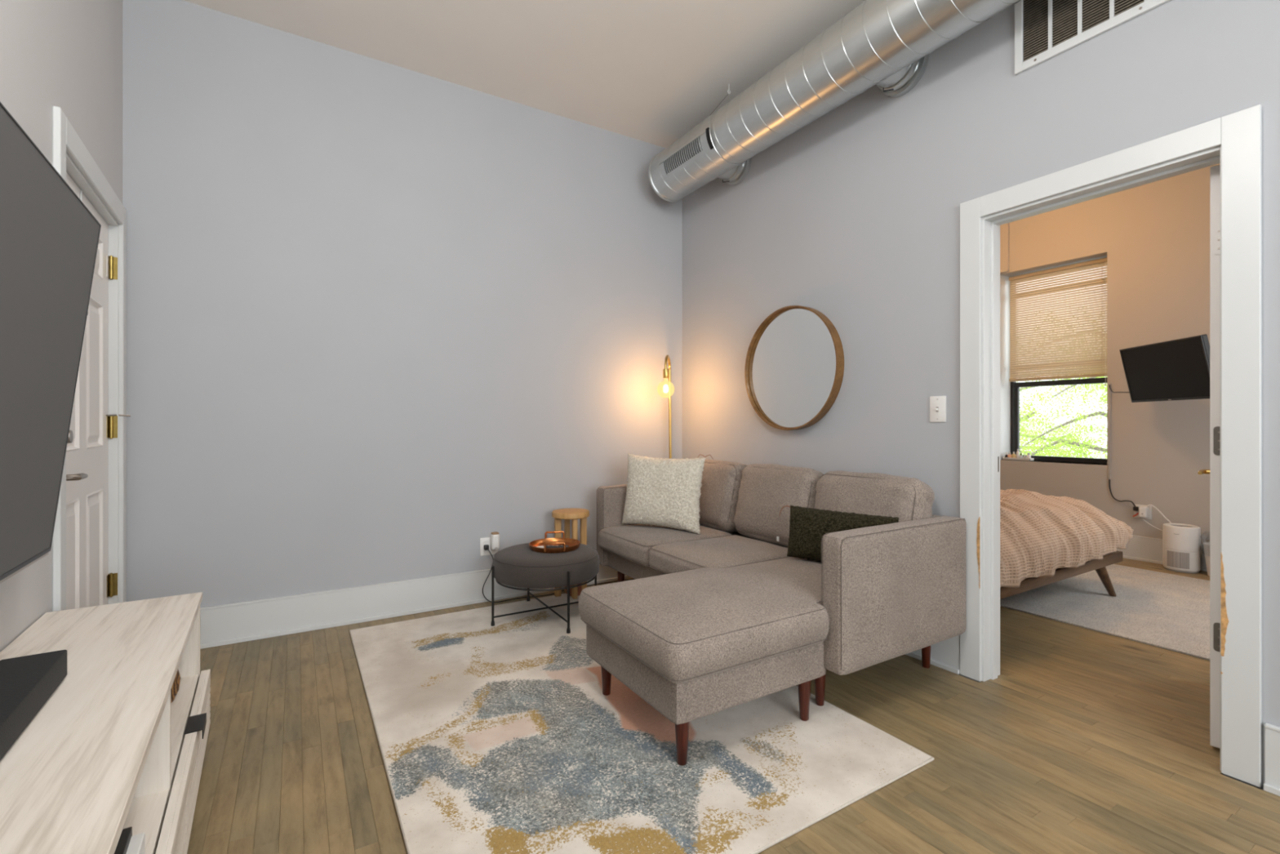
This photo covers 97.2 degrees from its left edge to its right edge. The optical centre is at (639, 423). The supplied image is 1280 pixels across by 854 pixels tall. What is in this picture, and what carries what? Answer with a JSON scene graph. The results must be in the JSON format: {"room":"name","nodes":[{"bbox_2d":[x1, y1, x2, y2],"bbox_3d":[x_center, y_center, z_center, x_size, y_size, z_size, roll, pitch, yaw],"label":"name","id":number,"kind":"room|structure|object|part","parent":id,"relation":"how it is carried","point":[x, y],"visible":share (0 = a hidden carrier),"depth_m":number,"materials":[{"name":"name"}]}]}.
{"room":"living room","nodes":[
{"label":"living room","id":0,"kind":"room"},
{"bbox_2d":[0,0,122,652],"bbox_3d":[-0.676,-0.474,-0.137,0.140,3.448,6.960,0,0,-34],"label":"wall","id":1,"kind":"structure","parent":0,"point":[67,55],"depth_m":1.83,"materials":[{"name":"paint"}]},
{"bbox_2d":[0,102,101,583],"bbox_3d":[-1.125,-0.100,0.841,0.199,0.890,1.566,0,0,-34],"label":"television","id":2,"kind":"object","parent":1,"relation":"attached to","point":[49,238],"visible":1,"depth_m":1.24,"materials":[{"name":"grey"}]},
{"bbox_2d":[52,106,126,611],"bbox_3d":[-2.249,0.060,2.236,0.160,2.180,1.066,0,0,-34],"label":"door frame","id":3,"kind":"structure","parent":1,"relation":"attached to","point":[70,155],"depth_m":2.63,"materials":[{"name":"white wood"}]},
{"bbox_3d":[-1.913,0.060,1.859,0.020,2.180,0.066,0,0,-34],"label":"casing","id":4,"kind":"part","parent":3,"relation":"part of","materials":[{"name":"white wood"}]},
{"bbox_3d":[-2.188,-0.983,2.272,0.020,0.095,0.925,0,0,-34],"label":"head casing","id":5,"kind":"part","parent":3,"relation":"part of","materials":[{"name":"white wood"}]},
{"bbox_3d":[-2.466,0.060,2.687,0.020,2.180,0.075,0,0,-34],"label":"casing","id":6,"kind":"part","parent":3,"relation":"part of","materials":[{"name":"white wood"}]},
{"bbox_2d":[66,172,130,609],"bbox_3d":[-2.214,0.109,2.268,0.116,2.058,0.921,0,0,-33],"label":"door","id":7,"kind":"structure","parent":1,"relation":"in","point":[89,583],"depth_m":2.39,"materials":[{"name":"white wood"}]},
{"bbox_3d":[-2.128,-0.212,2.079,0.041,0.635,0.280,0,0,-34],"label":"panel","id":8,"kind":"part","parent":7,"relation":"part of","materials":[{"name":"white wood"}]},
{"bbox_3d":[-2.128,0.610,2.079,0.041,0.640,0.280,0,0,-34],"label":"panel","id":9,"kind":"part","parent":7,"relation":"part of","materials":[{"name":"white wood"}]},
{"bbox_3d":[-1.999,0.187,1.993,0.061,0.023,0.118,0,0,-31],"label":"lever handle","id":10,"kind":"part","parent":7,"relation":"part of","materials":[{"name":"silver metal"}]},
{"bbox_3d":[-2.343,-0.212,2.401,0.041,0.635,0.280,0,0,-34],"label":"panel","id":11,"kind":"part","parent":7,"relation":"part of","materials":[{"name":"white wood"}]},
{"bbox_3d":[-2.343,0.610,2.401,0.041,0.640,0.280,0,0,-34],"label":"panel","id":12,"kind":"part","parent":7,"relation":"part of","materials":[{"name":"white wood"}]},
{"bbox_3d":[-2.343,-0.728,2.401,0.041,0.175,0.280,0,0,-34],"label":"panel","id":13,"kind":"part","parent":7,"relation":"part of","materials":[{"name":"white wood"}]},
{"bbox_2d":[122,0,682,607],"bbox_3d":[-1.360,-0.474,3.522,4.145,3.448,0.120,0,0,-31],"label":"wall","id":14,"kind":"structure","parent":0,"point":[384,320],"depth_m":3.28,"materials":[{"name":"grey paint"}]},
{"bbox_2d":[200,564,631,648],"bbox_3d":[-1.101,1.048,3.592,3.321,0.204,0.030,0,0,-31],"label":"baseboard","id":15,"kind":"structure","parent":14,"relation":"attached to","point":[249,620],"depth_m":3.23,"materials":[{"name":"white wood"}]},
{"bbox_2d":[480,537,497,555],"bbox_3d":[-0.983,0.798,3.677,0.116,0.116,0.008,0,0,-31],"label":"wall outlet","id":16,"kind":"object","parent":14,"relation":"attached to","point":[486,540],"visible":0.66,"depth_m":3.66,"materials":[{"name":"white plastic"}]},
{"bbox_2d":[490,531,499,550],"bbox_3d":[-0.941,0.762,3.665,0.052,0.112,0.053,0,0,-31],"label":"air freshener","id":17,"kind":"object","parent":16,"relation":"attached to","point":[495,536],"visible":1,"depth_m":3.64,"materials":[{"name":"white plastic"}]},
{"bbox_2d":[182,0,865,148],"bbox_3d":[0.340,-2.198,0.734,4.145,0.100,7.100,0,0,-31],"label":"ceiling","id":18,"kind":"structure","parent":0,"point":[649,71],"depth_m":3.17,"materials":[{"name":"paint"}]},
{"bbox_2d":[648,0,1020,202],"bbox_3d":[1.806,-1.893,1.633,0.459,0.512,6.012,0,0,-31],"label":"spiral duct","id":19,"kind":"object","parent":18,"relation":"hanging from","point":[886,44],"visible":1,"depth_m":2.83,"materials":[{"name":"silver metal"}]},
{"bbox_3d":[0.274,-1.814,3.719,0.007,0.011,0.535,0,0,-31],"label":"register rail","id":20,"kind":"part","parent":19,"relation":"part of","materials":[{"name":"silver metal"}]},
{"bbox_3d":[0.293,-1.764,3.731,0.041,0.110,0.535,0,0,-31],"label":"register plate","id":21,"kind":"part","parent":19,"relation":"part of","materials":[{"name":"silver metal"}]},
{"bbox_3d":[0.302,-1.712,3.736,0.012,0.013,0.535,0,0,-31],"label":"register rail","id":22,"kind":"part","parent":19,"relation":"part of","materials":[{"name":"silver metal"}]},
{"bbox_2d":[186,558,1279,853],"bbox_3d":[1.943,1.210,1.712,7.900,0.120,7.100,0,0,-31],"label":"floor","id":23,"kind":"structure","parent":0,"point":[1084,740],"depth_m":1.94,"materials":[{"name":"brown wood"}]},
{"bbox_2d":[0,591,210,853],"bbox_3d":[-1.058,0.870,0.950,0.424,0.561,2.233,0,0,-34],"label":"tv stand","id":24,"kind":"object","parent":23,"relation":"on","point":[108,752],"visible":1,"depth_m":1.23,"materials":[{"name":"laminate"}]},
{"bbox_2d":[0,649,66,759],"bbox_3d":[-1.067,0.555,0.824,0.107,0.068,1.092,0,0,-34],"label":"soundbar","id":25,"kind":"object","parent":24,"relation":"on","point":[27,682],"visible":1,"depth_m":1.14,"materials":[{"name":"black plastic"}]},
{"bbox_2d":[114,826,145,853],"bbox_3d":[-1.033,0.833,1.039,0.176,0.066,0.119,0,0,-31],"label":"media box","id":26,"kind":"object","parent":24,"relation":"on","point":[127,843],"visible":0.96,"depth_m":1.09,"materials":[{"name":"white plastic"}]},
{"bbox_2d":[118,788,168,853],"bbox_3d":[-1.069,0.876,0.938,0.365,0.018,0.725,0,0,-34],"label":"shelf","id":27,"kind":"object","parent":24,"relation":"attached to","point":[147,810],"depth_m":1.24,"materials":[{"name":"laminate"}]},
{"bbox_3d":[-0.907,0.971,1.048,0.016,0.214,0.743,0,0,-34],"label":"drawer","id":28,"kind":"part","parent":24,"relation":"part of","materials":[{"name":"laminate"}]},
{"bbox_2d":[170,669,180,702],"bbox_3d":[-1.498,0.809,1.743,0.124,0.115,0.124,0,0,-31],"label":"woven basket","id":29,"kind":"object","parent":24,"relation":"on","point":[175,688],"visible":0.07,"depth_m":1.75,"materials":[{"name":"wicker"}]},
{"bbox_3d":[-0.897,0.891,1.056,0.010,0.054,0.743,0,0,-34],"label":"drawer trim","id":30,"kind":"part","parent":24,"relation":"part of","materials":[{"name":"laminate"}]},
{"bbox_3d":[-1.077,1.079,0.938,0.352,0.018,2.189,0,0,-34],"label":"panel","id":31,"kind":"part","parent":24,"relation":"part of","materials":[{"name":"laminate"}]},
{"bbox_2d":[170,674,198,788],"bbox_3d":[-1.480,0.876,1.554,0.365,0.018,0.716,0,0,-34],"label":"shelf","id":32,"kind":"object","parent":24,"relation":"attached to","point":[181,723],"depth_m":1.64,"materials":[{"name":"laminate"}]},
{"bbox_3d":[-1.686,0.852,1.859,0.376,0.477,0.020,0,0,-34],"label":"panel","id":33,"kind":"part","parent":24,"relation":"part of","materials":[{"name":"laminate"}]},
{"bbox_3d":[-1.321,0.971,1.669,0.016,0.214,0.744,0,0,-34],"label":"drawer","id":34,"kind":"part","parent":24,"relation":"part of","materials":[{"name":"laminate"}]},
{"bbox_3d":[-1.279,0.875,1.625,0.042,0.027,0.108,0,0,-34],"label":"handle","id":35,"kind":"part","parent":24,"relation":"part of","materials":[{"name":"black metal"}]},
{"bbox_3d":[-1.310,0.891,1.676,0.010,0.054,0.744,0,0,-34],"label":"drawer trim","id":36,"kind":"part","parent":24,"relation":"part of","materials":[{"name":"laminate"}]},
{"bbox_2d":[482,544,635,602],"bbox_3d":[-0.445,0.967,3.911,1.287,0.366,0.087,0,0,-28],"label":"lamp cord","id":37,"kind":"object","parent":23,"relation":"on","point":[486,546],"visible":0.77,"depth_m":3.65,"materials":[{"name":"black plastic"}]},
{"bbox_2d":[551,507,589,599],"bbox_3d":[-0.461,0.865,3.758,0.248,0.570,0.248,0,0,-31],"label":"round stool","id":38,"kind":"object","parent":23,"relation":"on","point":[573,513],"visible":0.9,"depth_m":3.71,"materials":[{"name":"brown wood"}]},
{"bbox_3d":[-0.542,0.877,3.723,0.040,0.520,0.030,0,0,-23],"label":"leg","id":39,"kind":"part","parent":38,"relation":"part of","materials":[{"name":"brown wood"}]},
{"bbox_3d":[-0.495,0.883,3.839,0.030,0.533,0.040,0,0,-23],"label":"leg","id":40,"kind":"part","parent":38,"relation":"part of","materials":[{"name":"brown wood"}]},
{"bbox_3d":[-0.461,0.599,3.758,0.248,0.038,0.248,0,0,-31],"label":"seat","id":41,"kind":"part","parent":38,"relation":"part of","materials":[{"name":"brown wood"}]},
{"bbox_3d":[-0.426,0.877,3.677,0.030,0.520,0.040,0,0,-23],"label":"leg","id":42,"kind":"part","parent":38,"relation":"part of","materials":[{"name":"brown wood"}]},
{"bbox_3d":[-0.380,0.877,3.792,0.040,0.520,0.030,0,0,-23],"label":"leg","id":43,"kind":"part","parent":38,"relation":"part of","materials":[{"name":"brown wood"}]},
{"bbox_2d":[349,593,933,853],"bbox_3d":[-0.299,1.143,2.520,1.607,0.012,2.372,0,0,-31],"label":"rug","id":44,"kind":"object","parent":23,"relation":"on","point":[504,737],"visible":0.74,"depth_m":1.94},
{"bbox_2d":[490,542,599,633],"bbox_3d":[-0.553,0.939,3.348,0.625,0.398,0.625,0,0,-2],"label":"table","id":45,"kind":"object","parent":44,"relation":"on","point":[518,566],"visible":0.85,"depth_m":3.12,"materials":[{"name":"fabric"}]},
{"bbox_3d":[-0.830,0.965,3.184,0.013,0.320,0.013,0,0,-31],"label":"leg","id":46,"kind":"part","parent":45,"relation":"part of","materials":[{"name":"black metal"}]},
{"bbox_3d":[-0.553,0.902,3.348,0.590,0.010,0.590,0,0,-31],"label":"ring frame","id":47,"kind":"part","parent":45,"relation":"part of","materials":[{"name":"black metal"}]},
{"bbox_2d":[492,542,599,588],"bbox_3d":[-0.553,0.819,3.348,0.626,0.158,0.626,0,0,-31],"label":"cushion","id":48,"kind":"object","parent":45,"relation":"on","point":[518,566],"depth_m":3.11,"materials":[{"name":"fabric"}]},
{"bbox_2d":[528,530,580,553],"bbox_3d":[-0.508,0.704,3.362,0.302,0.072,0.302,0,0,36],"label":"serving tray","id":49,"kind":"object","parent":45,"relation":"on","point":[573,544],"visible":0.92,"depth_m":3.39,"materials":[{"name":"orange metal"}]},
{"bbox_3d":[-0.486,0.702,3.217,0.122,0.052,0.012,0,0,-9],"label":"handle","id":50,"kind":"part","parent":49,"relation":"part of","materials":[{"name":"orange metal"}]},
{"bbox_3d":[-0.530,0.698,3.508,0.122,0.060,0.012,0,0,-9],"label":"handle","id":51,"kind":"part","parent":49,"relation":"part of","materials":[{"name":"orange metal"}]},
{"bbox_2d":[546,544,568,547],"bbox_3d":[-0.490,0.724,3.314,0.140,0.018,0.040,0,0,-6],"label":"remote control","id":52,"kind":"object","parent":49,"relation":"in","point":[566,545],"visible":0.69,"depth_m":3.30,"materials":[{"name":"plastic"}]},
{"bbox_3d":[-0.389,0.965,3.071,0.013,0.320,0.013,0,0,-31],"label":"leg","id":53,"kind":"part","parent":45,"relation":"part of","materials":[{"name":"black metal"}]},
{"bbox_2d":[657,355,674,458],"bbox_3d":[0.212,0.322,4.194,0.200,1.656,0.413,0,0,14],"label":"floor lamp","id":54,"kind":"object","parent":23,"relation":"on","point":[665,388],"visible":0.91,"depth_m":4.04,"materials":[{"name":"gold metal"}]},
{"bbox_2d":[662,368,668,377],"bbox_3d":[0.185,-0.359,4.052,0.041,0.067,0.041,0,0,-31],"label":"socket","id":55,"kind":"object","parent":54,"relation":"attached to","point":[665,371],"depth_m":4.03,"materials":[{"name":"gold metal"}]},
{"bbox_3d":[0.185,-0.252,4.052,0.125,0.137,0.125,0,0,-31],"label":"globe bulb","id":56,"kind":"part","parent":54,"relation":"part of","materials":[{"name":"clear glass"}]},
{"bbox_2d":[578,458,966,765],"bbox_3d":[0.277,0.696,2.995,1.594,0.908,2.024,0,0,-31],"label":"sectional sofa","id":57,"kind":"object","parent":23,"relation":"on","point":[717,619],"visible":0.81,"depth_m":2.27,"materials":[{"name":"fabric"}]},
{"bbox_3d":[-0.141,1.055,2.379,0.051,0.166,0.051,0,0,-31],"label":"leg","id":58,"kind":"part","parent":57,"relation":"part of","materials":[{"name":"brown wood"}]},
{"bbox_3d":[0.095,0.688,4.002,0.856,0.533,0.115,0,0,-31],"label":"arm","id":59,"kind":"part","parent":57,"relation":"part of","materials":[{"name":"fabric"}]},
{"bbox_3d":[-0.125,1.042,3.730,0.051,0.190,0.051,0,0,-31],"label":"leg","id":60,"kind":"part","parent":57,"relation":"part of","materials":[{"name":"brown wood"}]},
{"bbox_3d":[0.598,0.885,3.187,0.800,0.140,1.830,0,0,-31],"label":"rail","id":61,"kind":"part","parent":57,"relation":"part of","materials":[{"name":"fabric"}]},
{"bbox_2d":[598,524,732,566],"bbox_3d":[0.157,0.755,3.631,0.696,0.173,0.628,0,0,-31],"label":"seat cushion","id":62,"kind":"object","parent":57,"relation":"on","point":[629,543],"depth_m":3.48,"materials":[{"name":"fabric"}]},
{"bbox_2d":[622,453,712,534],"bbox_3d":[0.148,0.437,3.644,0.599,0.486,0.221,0,0,38],"label":"cushion","id":63,"kind":"object","parent":57,"relation":"on","point":[660,491],"visible":1,"depth_m":3.55,"materials":[{"name":"beige fabric"}]},
{"bbox_3d":[0.141,1.055,1.893,0.051,0.166,0.051,0,0,-31],"label":"leg","id":64,"kind":"part","parent":57,"relation":"part of","materials":[{"name":"brown wood"}]},
{"bbox_2d":[578,556,829,683],"bbox_3d":[0.498,0.747,2.423,1.375,0.162,0.740,0,0,-31],"label":"cushion","id":65,"kind":"object","parent":57,"relation":"on","point":[720,616],"depth_m":2.08,"materials":[{"name":"fabric"}]},
{"bbox_2d":[648,534,789,573],"bbox_3d":[0.475,0.755,3.112,0.695,0.173,0.606,0,0,-31],"label":"seat cushion","id":66,"kind":"object","parent":57,"relation":"on","point":[718,551],"depth_m":3.02,"materials":[{"name":"fabric"}]},
{"bbox_2d":[698,458,746,532],"bbox_3d":[0.503,0.476,3.833,0.276,0.458,0.600,0,0,-31],"label":"cushion","id":67,"kind":"object","parent":57,"relation":"on","point":[721,480],"depth_m":3.63,"materials":[{"name":"fabric"}]},
{"bbox_2d":[733,463,823,546],"bbox_3d":[0.816,0.475,3.321,0.273,0.465,0.619,0,0,-31],"label":"cushion","id":68,"kind":"object","parent":57,"relation":"on","point":[762,491],"depth_m":3.24,"materials":[{"name":"fabric"}]},
{"bbox_3d":[0.632,1.055,2.174,0.051,0.166,0.051,0,0,-31],"label":"leg","id":69,"kind":"part","parent":57,"relation":"part of","materials":[{"name":"brown wood"}]},
{"bbox_3d":[0.730,1.042,2.290,0.051,0.190,0.051,0,0,-31],"label":"leg","id":70,"kind":"part","parent":57,"relation":"part of","materials":[{"name":"brown wood"}]},
{"bbox_3d":[0.910,0.690,3.377,0.115,0.530,1.830,0,0,-31],"label":"frame","id":71,"kind":"part","parent":57,"relation":"part of","materials":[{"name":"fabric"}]},
{"bbox_2d":[779,505,898,561],"bbox_3d":[0.921,0.542,2.691,0.597,0.257,0.138,0,0,44],"label":"lumbar cushion","id":72,"kind":"object","parent":57,"relation":"on","point":[807,526],"visible":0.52,"depth_m":2.70,"materials":[{"name":"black fabric"}]},
{"bbox_2d":[813,471,934,522],"bbox_3d":[1.128,0.475,2.807,0.276,0.462,0.616,0,0,-31],"label":"cushion","id":73,"kind":"object","parent":57,"relation":"on","point":[905,498],"depth_m":2.69,"materials":[{"name":"fabric"}]},
{"bbox_3d":[1.091,0.688,2.369,0.856,0.533,0.109,0,0,-31],"label":"arm","id":74,"kind":"part","parent":57,"relation":"part of","materials":[{"name":"fabric"}]},
{"bbox_3d":[1.353,1.048,2.670,0.051,0.203,0.051,0,0,-31],"label":"leg","id":75,"kind":"part","parent":57,"relation":"part of","materials":[{"name":"brown wood"}]},
{"bbox_2d":[1000,550,1122,599],"bbox_3d":[2.086,0.914,3.897,1.900,0.484,1.402,0,0,-31],"label":"platform bed","id":76,"kind":"object","parent":23,"relation":"on","point":[1030,583],"visible":0.11,"depth_m":3.43,"materials":[{"name":"brown wood"}]},
{"bbox_2d":[1000,488,1133,587],"bbox_3d":[2.214,0.749,3.937,1.980,0.625,1.492,0,0,-31],"label":"duvet","id":77,"kind":"object","parent":76,"relation":"on","point":[1040,534],"visible":0.46,"depth_m":3.30,"materials":[{"name":"fabric"}]},
{"bbox_3d":[3.062,1.027,3.725,0.165,0.237,0.063,0,0,-19],"label":"leg","id":78,"kind":"part","parent":76,"relation":"part of","materials":[{"name":"brown wood"}]},
{"bbox_2d":[1000,564,1209,660],"bbox_3d":[3.305,1.145,3.655,1.880,0.011,2.100,0,0,-31],"label":"bedroom rug","id":79,"kind":"object","parent":23,"relation":"on","point":[1166,611],"visible":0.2,"depth_m":3.52,"materials":[{"name":"beige carpet"}]},
{"bbox_2d":[1162,523,1200,573],"bbox_3d":[4.246,0.974,4.427,0.218,0.353,0.217,0,0,-31],"label":"air purifier","id":80,"kind":"object","parent":23,"relation":"on","point":[1181,543],"visible":1,"depth_m":4.35,"materials":[{"name":"white plastic"}]},
{"bbox_2d":[1166,550,1189,568],"bbox_3d":[4.165,1.054,4.372,0.023,0.123,0.130,0,0,-34],"label":"grille","id":81,"kind":"object","parent":80,"relation":"attached to","point":[1175,559],"depth_m":4.36,"materials":[{"name":"grey plastic"}]},
{"bbox_2d":[1203,542,1209,576],"bbox_3d":[4.372,0.988,4.212,0.257,0.324,0.268,0,0,-31],"label":"waste bin","id":82,"kind":"object","parent":23,"relation":"on","point":[1206,544],"visible":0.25,"depth_m":4.25,"materials":[{"name":"white plastic"}]},
{"bbox_2d":[682,0,1279,793],"bbox_3d":[2.146,-0.474,1.634,0.124,3.448,6.755,0,0,-31],"label":"wall","id":83,"kind":"structure","parent":0,"point":[852,217],"depth_m":2.76,"materials":[{"name":"grey paint"}]},
{"bbox_2d":[744,305,844,430],"bbox_3d":[0.921,-0.338,3.464,0.058,0.756,0.756,0,0,-31],"label":"round mirror","id":84,"kind":"object","parent":83,"relation":"attached to","point":[794,367],"visible":1,"depth_m":3.44,"materials":[{"name":"brown wood"}]},
{"bbox_2d":[905,635,959,674],"bbox_3d":[0.904,1.048,3.523,0.030,0.204,2.175,0,0,-31],"label":"baseboard","id":85,"kind":"structure","parent":83,"relation":"attached to","point":[945,654],"depth_m":2.65,"materials":[{"name":"white wood"}]},
{"bbox_3d":[0.897,1.140,3.519,0.014,0.020,2.175,0,0,-31],"label":"shoe moulding","id":86,"kind":"part","parent":85,"relation":"part of","materials":[{"name":"white wood"}]},
{"bbox_2d":[929,395,946,422],"bbox_3d":[1.417,-0.069,2.692,0.020,0.124,0.079,0,0,-31],"label":"light switch","id":87,"kind":"object","parent":83,"relation":"attached to","point":[937,403],"visible":1,"depth_m":2.69,"materials":[{"name":"white plastic"}]},
{"bbox_2d":[1014,0,1171,75],"bbox_3d":[1.796,-1.732,2.073,0.016,0.497,0.770,0,0,-31],"label":"air vent","id":88,"kind":"object","parent":83,"relation":"in","point":[1045,29],"visible":1,"depth_m":2.26,"materials":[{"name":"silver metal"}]},
{"bbox_3d":[1.604,-1.732,2.390,0.014,0.497,0.030,0,0,-31],"label":"frame","id":89,"kind":"part","parent":88,"relation":"part of","materials":[{"name":"white metal"}]},
{"bbox_2d":[960,104,1262,786],"bbox_3d":[1.779,0.070,2.226,0.155,2.159,0.945,0,0,-31],"label":"door frame","id":90,"kind":"structure","parent":83,"relation":"attached to","point":[1238,135],"depth_m":1.87,"materials":[{"name":"white wood"}]},
{"bbox_3d":[1.499,0.070,2.557,0.020,2.159,0.089,0,0,-31],"label":"casing","id":91,"kind":"part","parent":90,"relation":"part of","materials":[{"name":"white wood"}]},
{"bbox_3d":[1.628,0.185,2.571,0.026,0.070,0.002,0,0,-31],"label":"strike plate","id":92,"kind":"part","parent":90,"relation":"part of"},
{"bbox_3d":[1.722,-0.965,2.191,0.020,0.089,0.767,0,0,-31],"label":"head casing","id":93,"kind":"part","parent":90,"relation":"part of","materials":[{"name":"white wood"}]},
{"bbox_3d":[1.945,0.070,1.826,0.020,2.159,0.089,0,0,-31],"label":"casing","id":94,"kind":"part","parent":90,"relation":"part of","materials":[{"name":"white wood"}]},
{"bbox_2d":[1197,164,1220,748],"bbox_3d":[2.323,0.115,2.206,0.188,2.034,0.767,0,0,43],"label":"door","id":95,"kind":"structure","parent":83,"relation":"in","point":[1214,471],"depth_m":1.98,"materials":[{"name":"white wood"}]},
{"bbox_3d":[2.463,0.212,2.448,0.136,0.021,0.074,0,0,-31],"label":"lever","id":96,"kind":"part","parent":95,"relation":"part of","materials":[{"name":"gold metal"}]},
{"bbox_2d":[1000,222,1009,273],"bbox_3d":[3.586,-1.833,5.750,0.030,0.631,0.315,0,0,-31],"label":"wall","id":97,"kind":"structure","parent":0,"point":[1004,228],"depth_m":5.63,"materials":[{"name":"paint"}]},
{"bbox_2d":[1000,163,1220,544],"bbox_3d":[4.421,-0.474,4.687,0.290,3.448,3.200,0,0,-31],"label":"wall","id":98,"kind":"structure","parent":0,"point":[1153,237],"depth_m":4.75,"materials":[{"name":"paint"}]},
{"bbox_2d":[1000,263,1106,465],"bbox_3d":[3.978,-0.555,5.396,0.269,1.900,0.890,0,0,-31],"label":"window","id":99,"kind":"structure","parent":98,"relation":"attached to","point":[1009,391],"depth_m":5.74,"materials":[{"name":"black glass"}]},
{"bbox_2d":[1002,457,1034,461],"bbox_3d":[3.767,0.352,5.625,0.080,0.026,0.253,0,0,-31],"label":"tray","id":100,"kind":"object","parent":99,"relation":"on","point":[1003,458],"visible":1,"depth_m":5.58,"materials":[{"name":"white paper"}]},
{"bbox_2d":[1011,451,1016,457],"bbox_3d":[3.747,0.320,5.658,0.038,0.077,0.038,0,0,-31],"label":"bottle","id":101,"kind":"object","parent":100,"relation":"on","point":[1014,455],"visible":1,"depth_m":5.64,"materials":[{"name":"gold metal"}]},
{"bbox_2d":[1016,448,1019,457],"bbox_3d":[3.769,0.305,5.631,0.028,0.107,0.028,0,0,-31],"label":"bottle","id":102,"kind":"object","parent":100,"relation":"on","point":[1017,451],"visible":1,"depth_m":5.62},
{"bbox_3d":[3.953,0.380,5.379,0.209,0.030,0.887,0,0,-31],"label":"sill","id":103,"kind":"part","parent":99,"relation":"part of","materials":[{"name":"wood"}]},
{"bbox_3d":[4.065,-1.302,5.456,0.038,0.045,0.812,0,0,-31],"label":"rail","id":104,"kind":"part","parent":99,"relation":"part of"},
{"bbox_3d":[4.061,-0.395,5.454,0.046,0.050,0.812,0,0,-31],"label":"meeting rail","id":105,"kind":"part","parent":99,"relation":"part of","materials":[{"name":"black metal"}]},
{"bbox_3d":[4.064,0.357,5.455,0.060,0.075,0.812,0,0,-31],"label":"frame rail","id":106,"kind":"part","parent":99,"relation":"part of","materials":[{"name":"black metal"}]},
{"bbox_2d":[1008,257,1106,386],"bbox_3d":[3.980,-0.909,5.381,0.051,1.151,0.851,0,0,-31],"label":"blind","id":107,"kind":"object","parent":98,"relation":"attached to","point":[1086,370],"visible":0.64,"depth_m":5.37,"materials":[{"name":"white"}]},
{"bbox_3d":[3.984,-1.468,5.384,0.040,0.035,0.851,0,0,-31],"label":"head rail","id":108,"kind":"part","parent":107,"relation":"part of","materials":[{"name":"white fabric"}]},
{"bbox_3d":[3.985,-0.440,5.385,0.032,0.030,0.847,0,0,-31],"label":"rail","id":109,"kind":"part","parent":107,"relation":"part of","materials":[{"name":"white"}]},
{"bbox_3d":[4.162,-0.910,5.045,0.003,1.080,0.003,0,0,14],"label":"lift cord","id":110,"kind":"part","parent":107,"relation":"part of","materials":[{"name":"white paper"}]},
{"bbox_2d":[1108,383,1138,511],"bbox_3d":[4.080,0.193,4.793,0.182,1.085,0.224,0,0,-31],"label":"power cable","id":111,"kind":"object","parent":98,"relation":"attached to","point":[1135,508],"visible":1,"depth_m":4.92,"materials":[{"name":"grey plastic"}]},
{"bbox_2d":[1133,504,1151,519],"bbox_3d":[4.217,0.740,4.735,0.009,0.115,0.115,0,0,-31],"label":"bedroom outlet","id":112,"kind":"object","parent":98,"relation":"attached to","point":[1149,507],"visible":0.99,"depth_m":4.72,"materials":[{"name":"white plastic"}]},
{"bbox_2d":[1138,504,1171,530],"bbox_3d":[4.246,0.799,4.624,0.058,0.264,0.244,0,0,-31],"label":"power adapter","id":113,"kind":"object","parent":98,"relation":"attached to","point":[1143,511],"visible":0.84,"depth_m":4.68,"materials":[{"name":"white plastic"}]},
{"bbox_2d":[1119,333,1209,402],"bbox_3d":[4.129,-0.395,4.247,0.441,0.443,0.778,0,0,7],"label":"television","id":114,"kind":"object","parent":98,"relation":"attached to","point":[1179,369],"visible":0.9,"depth_m":4.21,"materials":[{"name":"black plastic"}]},
{"bbox_2d":[1115,534,1207,571],"bbox_3d":[4.298,1.048,4.583,0.030,0.204,3.050,0,0,-31],"label":"baseboard","id":115,"kind":"structure","parent":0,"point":[1149,549],"depth_m":4.71,"materials":[{"name":"white wood"}]},
{"bbox_3d":[4.291,1.140,4.578,0.014,0.020,3.050,0,0,-31],"label":"shoe moulding","id":116,"kind":"part","parent":115,"relation":"part of","materials":[{"name":"white wood"}]},
{"bbox_2d":[1263,723,1279,795],"bbox_3d":[2.773,1.048,0.458,0.030,0.204,3.094,0,0,-31],"label":"baseboard","id":117,"kind":"structure","parent":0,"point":[1272,732],"depth_m":1.76,"materials":[{"name":"white wood"}]},
{"bbox_3d":[2.766,1.140,0.454,0.014,0.020,3.094,0,0,-31],"label":"shoe moulding","id":118,"kind":"part","parent":117,"relation":"part of","materials":[{"name":"white wood"}]},
{"label":"outside","id":119,"kind":"structure","parent":0,"visible":0},
{"bbox_2d":[1017,286,1106,458],"bbox_3d":[6.622,1.167,7.913,3.454,6.374,4.075,0,0,-38],"label":"window view","id":120,"kind":"object","parent":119,"point":[1074,420],"visible":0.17,"depth_m":7.93,"materials":[{"name":"green plant"}]},
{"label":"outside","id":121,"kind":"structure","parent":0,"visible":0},
{"bbox_2d":[1019,355,1106,458],"bbox_3d":[9.006,1.302,12.665,3.720,6.104,5.717,0,0,15],"label":"street tree","id":122,"kind":"object","parent":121,"point":[1103,384],"visible":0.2,"depth_m":12.43,"materials":[{"name":"green plant"}]}
]}

